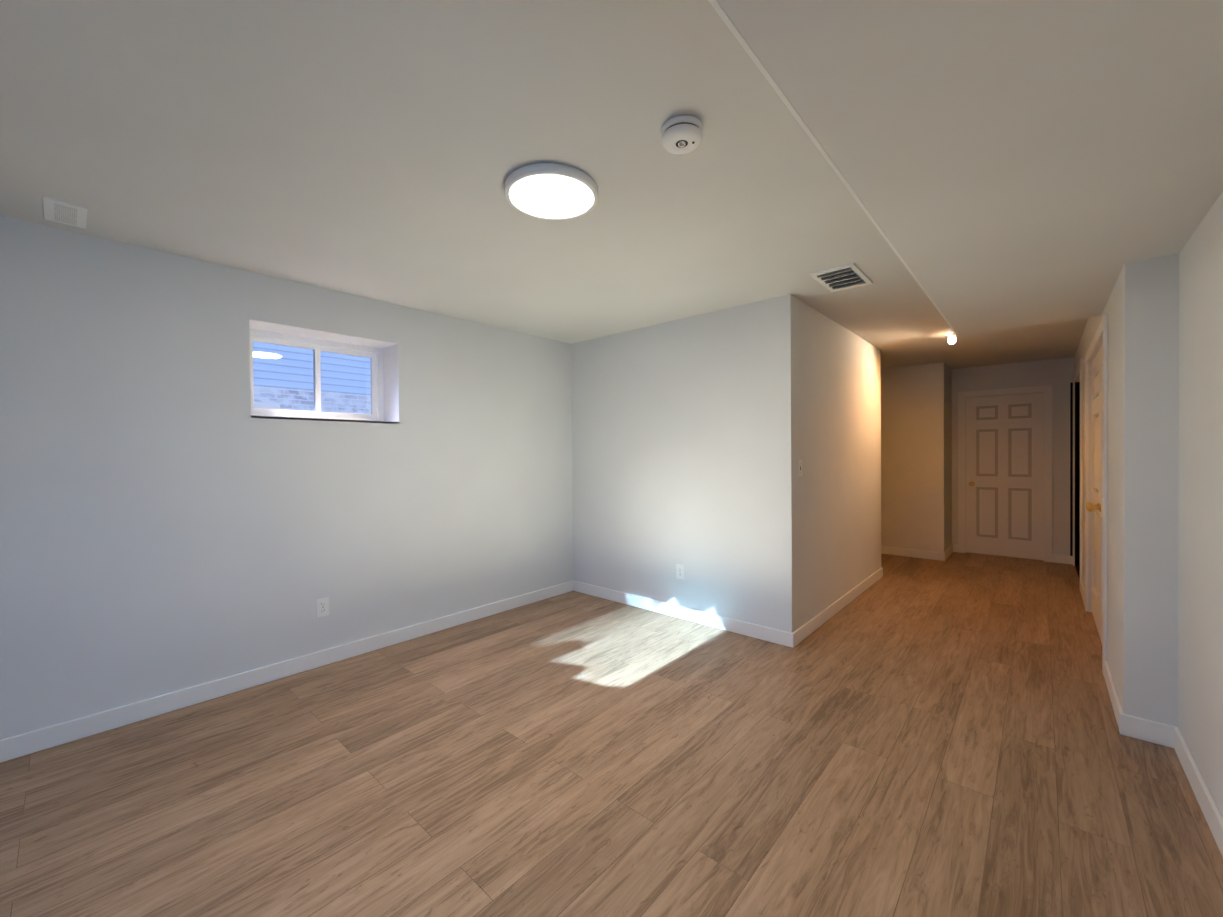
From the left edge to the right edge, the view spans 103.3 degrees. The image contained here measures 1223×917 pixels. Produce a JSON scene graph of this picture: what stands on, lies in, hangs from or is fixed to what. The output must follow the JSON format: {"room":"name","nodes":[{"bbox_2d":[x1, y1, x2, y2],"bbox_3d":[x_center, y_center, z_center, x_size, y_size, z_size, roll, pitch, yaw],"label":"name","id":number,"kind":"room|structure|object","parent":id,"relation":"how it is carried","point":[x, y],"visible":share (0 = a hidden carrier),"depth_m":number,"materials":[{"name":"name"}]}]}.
{"room":"empty basement room","nodes":[
{"label":"empty basement room","id":0,"kind":"room"},
{"bbox_2d":[0,215,572,739],"bbox_3d":[-2.051,0.117,3.095,0.310,2.413,4.953,0,1,42],"label":"wall","id":1,"kind":"structure","parent":0,"point":[174,515],"depth_m":2.71,"materials":[{"name":"paint"}]},
{"bbox_2d":[0,580,573,762],"bbox_3d":[-1.934,1.275,2.983,0.014,0.098,4.713,0,1,42],"label":"baseboard","id":2,"kind":"structure","parent":1,"relation":"attached to","point":[20,745],"depth_m":2.74,"materials":[{"name":"white paint"}]},
{"bbox_2d":[250,329,383,420],"bbox_3d":[-2.019,-0.534,3.319,0.060,0.560,0.868,0,1,42],"label":"window","id":3,"kind":"structure","parent":1,"relation":"in","point":[374,355],"depth_m":3.31,"materials":[{"name":"white plastic"}]},
{"bbox_2d":[316,597,328,617],"bbox_3d":[-1.844,0.950,3.088,0.009,0.116,0.072,0,1,42],"label":"electrical outlet","id":4,"kind":"object","parent":1,"relation":"attached to","point":[322,606],"visible":1,"depth_m":3.08,"materials":[{"name":"white plastic"}]},
{"bbox_2d":[251,415,397,423],"bbox_3d":[-1.901,-0.249,3.219,0.250,0.014,0.868,0,1,42],"label":"window sill","id":5,"kind":"structure","parent":1,"relation":"attached to","point":[271,417],"depth_m":3.07,"materials":[{"name":"paint"}]},
{"bbox_2d":[0,0,1087,368],"bbox_3d":[1.367,-1.181,3.277,6.000,0.120,10.000,0,1,42],"label":"ceiling","id":6,"kind":"structure","parent":0,"point":[380,150],"depth_m":1.76,"materials":[{"name":"paint"}]},
{"bbox_2d":[43,197,87,228],"bbox_3d":[-2.394,-1.073,2.122,0.270,0.008,0.125,0,1,42],"label":"ceiling vent","id":7,"kind":"object","parent":6,"relation":"in","point":[58,211],"visible":1,"depth_m":2.11,"materials":[{"name":"white plastic"}]},
{"bbox_2d":[505,163,597,219],"bbox_3d":[-0.242,-1.076,1.969,0.376,0.036,0.376,0,1,42],"label":"ceiling light","id":8,"kind":"object","parent":6,"relation":"in","point":[549,191],"visible":1,"depth_m":1.92,"materials":[{"name":"white plastic"}]},
{"bbox_2d":[661,115,702,153],"bbox_3d":[0.233,-1.065,1.605,0.138,0.059,0.138,0,1,42],"label":"smoke detector","id":9,"kind":"object","parent":6,"relation":"attached to","point":[681,134],"visible":1,"depth_m":1.57,"materials":[{"name":"white plastic"}]},
{"bbox_2d":[810,263,872,291],"bbox_3d":[1.428,-1.113,2.994,0.245,0.039,0.415,0,1,42],"label":"ceiling vent","id":10,"kind":"object","parent":6,"relation":"in","point":[845,277],"visible":0.98,"depth_m":2.97,"materials":[{"name":"white plastic"}]},
{"bbox_2d":[945,333,955,343],"bbox_3d":[3.134,-1.099,4.452,0.104,0.096,0.104,0,1,42],"label":"bulb socket","id":11,"kind":"object","parent":6,"relation":"attached to","point":[951,338],"visible":0.94,"depth_m":4.43,"materials":[{"name":"white plastic"}]},
{"bbox_2d":[0,552,1222,916],"bbox_3d":[1.389,1.352,3.301,6.000,0.120,10.000,0,1,42],"label":"floor","id":12,"kind":"structure","parent":0,"point":[904,736],"depth_m":1.97,"materials":[{"name":"wood"}]},
{"bbox_2d":[571,294,799,632],"bbox_3d":[0.469,0.086,4.074,2.157,2.413,0.140,0,1,42],"label":"wall","id":13,"kind":"structure","parent":0,"point":[685,442],"depth_m":3.81,"materials":[{"name":"paint"}]},
{"bbox_2d":[676,564,683,579],"bbox_3d":[0.555,0.916,3.912,0.072,0.116,0.009,0,1,42],"label":"electrical outlet","id":14,"kind":"object","parent":13,"relation":"attached to","point":[679,571],"visible":1,"depth_m":3.91,"materials":[{"name":"white plastic"}]},
{"bbox_2d":[574,581,793,647],"bbox_3d":[0.438,1.244,4.019,2.157,0.098,0.014,0,1,42],"label":"baseboard","id":15,"kind":"structure","parent":13,"relation":"attached to","point":[781,637],"depth_m":3.82,"materials":[{"name":"white paint"}]},
{"bbox_2d":[798,299,880,626],"bbox_3d":[2.046,0.070,4.332,0.140,2.413,2.340,0,1,42],"label":"wall","id":16,"kind":"structure","parent":0,"point":[839,373],"depth_m":4.02,"materials":[{"name":"paint"}]},
{"bbox_2d":[798,460,802,476],"bbox_3d":[1.338,0.068,3.413,0.020,0.116,0.072,0,1,42],"label":"light switch","id":17,"kind":"object","parent":16,"relation":"attached to","point":[800,467],"visible":1,"depth_m":3.40,"materials":[{"name":"white plastic"}]},
{"bbox_2d":[793,567,882,646],"bbox_3d":[2.067,1.228,4.239,0.014,0.098,2.480,0,1,42],"label":"baseboard","id":18,"kind":"structure","parent":16,"relation":"attached to","point":[807,629],"depth_m":3.94,"materials":[{"name":"white paint"}]},
{"bbox_2d":[881,362,951,552],"bbox_3d":[3.646,0.033,6.692,1.670,2.413,0.700,0,1,42],"label":"wall","id":19,"kind":"structure","parent":0,"point":[916,457],"depth_m":6.09,"materials":[{"name":"paint"}]},
{"bbox_2d":[881,544,1072,563],"bbox_3d":[4.122,1.190,6.279,2.730,0.098,0.714,0,1,42],"label":"baseboard","id":20,"kind":"structure","parent":19,"relation":"attached to","point":[945,555],"depth_m":6.04,"materials":[{"name":"white paint"}]},
{"bbox_2d":[716,0,1222,335],"bbox_3d":[1.044,-0.990,1.080,1.066,0.213,5.880,0,1,42],"label":"ceiling","id":21,"kind":"structure","parent":0,"point":[1003,164],"depth_m":1.30,"materials":[{"name":"paint"}]},
{"bbox_2d":[708,0,957,335],"bbox_3d":[0.648,-0.886,1.436,0.011,0.007,5.885,0,1,42],"label":"bead","id":22,"kind":"object","parent":21,"relation":"attached to","point":[741,41],"visible":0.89,"depth_m":1.26,"materials":[{"name":"white paint"}]},
{"bbox_2d":[952,357,1074,555],"bbox_3d":[5.421,0.027,5.676,2.614,2.413,0.140,0,1,42],"label":"wall","id":23,"kind":"structure","parent":0,"point":[1057,374],"depth_m":5.74,"materials":[{"name":"paint"}]},
{"bbox_2d":[966,393,1043,559],"bbox_3d":[4.899,0.218,6.051,0.759,2.018,0.104,0,1,42],"label":"end door","id":24,"kind":"structure","parent":23,"relation":"in","point":[1004,475],"depth_m":6.05,"materials":[{"name":"white paint"}]},
{"bbox_2d":[958,385,1052,561],"bbox_3d":[4.909,0.182,6.063,0.915,2.105,0.066,0,1,42],"label":"door frame","id":25,"kind":"structure","parent":23,"relation":"attached to","point":[1047,390],"depth_m":5.86,"materials":[{"name":"white paint"}]},
{"bbox_2d":[1070,253,1178,726],"bbox_3d":[4.387,0.058,3.512,1.386,2.413,4.530,0,1,42],"label":"wall","id":26,"kind":"structure","parent":0,"point":[1141,309],"depth_m":2.22,"materials":[{"name":"paint"}]},
{"bbox_2d":[1073,358,1082,580],"bbox_3d":[4.890,0.147,5.080,0.016,2.195,1.430,0,1,42],"label":"door frame","id":27,"kind":"structure","parent":26,"relation":"attached to","point":[1079,367],"depth_m":4.55,"materials":[{"name":"white paint"}]},
{"bbox_2d":[1086,345,1102,642],"bbox_3d":[3.435,0.246,3.425,0.104,2.038,1.466,0,1,42],"label":"door","id":28,"kind":"structure","parent":26,"relation":"in","point":[1095,507],"depth_m":3.56,"materials":[{"name":"white paint"}]},
{"bbox_2d":[1085,314,1107,675],"bbox_3d":[3.426,0.211,3.432,0.016,2.125,1.620,0,1,42],"label":"door frame","id":29,"kind":"structure","parent":26,"relation":"attached to","point":[1102,330],"depth_m":2.84,"materials":[{"name":"white paint"}]},
{"bbox_2d":[1178,192,1222,817],"bbox_3d":[1.007,0.118,0.342,0.140,2.413,4.700,0,1,42],"label":"wall","id":30,"kind":"structure","parent":0,"point":[1200,639],"depth_m":1.83,"materials":[{"name":"paint"}]},
{"bbox_2d":[1080,581,1222,856],"bbox_3d":[1.912,1.255,1.601,0.180,0.098,7.755,0,1,42],"label":"baseboard","id":31,"kind":"structure","parent":30,"relation":"attached to","point":[1167,735],"depth_m":2.16,"materials":[{"name":"white paint"}]},
{"bbox_3d":[-5.372,-0.059,7.277,10.210,0.100,20.000,0,1,42],"label":"ground","id":32,"kind":"structure","parent":0,"visible":0},
{"bbox_2d":[253,341,370,413],"bbox_3d":[-4.909,-2.112,8.167,0.320,3.980,18.000,0,1,42],"label":"wall","id":33,"kind":"structure","parent":32,"relation":"on","point":[331,399],"depth_m":7.88,"materials":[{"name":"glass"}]},
{"bbox_2d":[254,402,279,408],"bbox_3d":[-5.463,-0.578,7.282,0.064,0.540,0.800,0,1,42],"label":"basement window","id":34,"kind":"structure","parent":33,"relation":"attached to","point":[260,405],"depth_m":7.43,"materials":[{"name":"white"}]}
]}

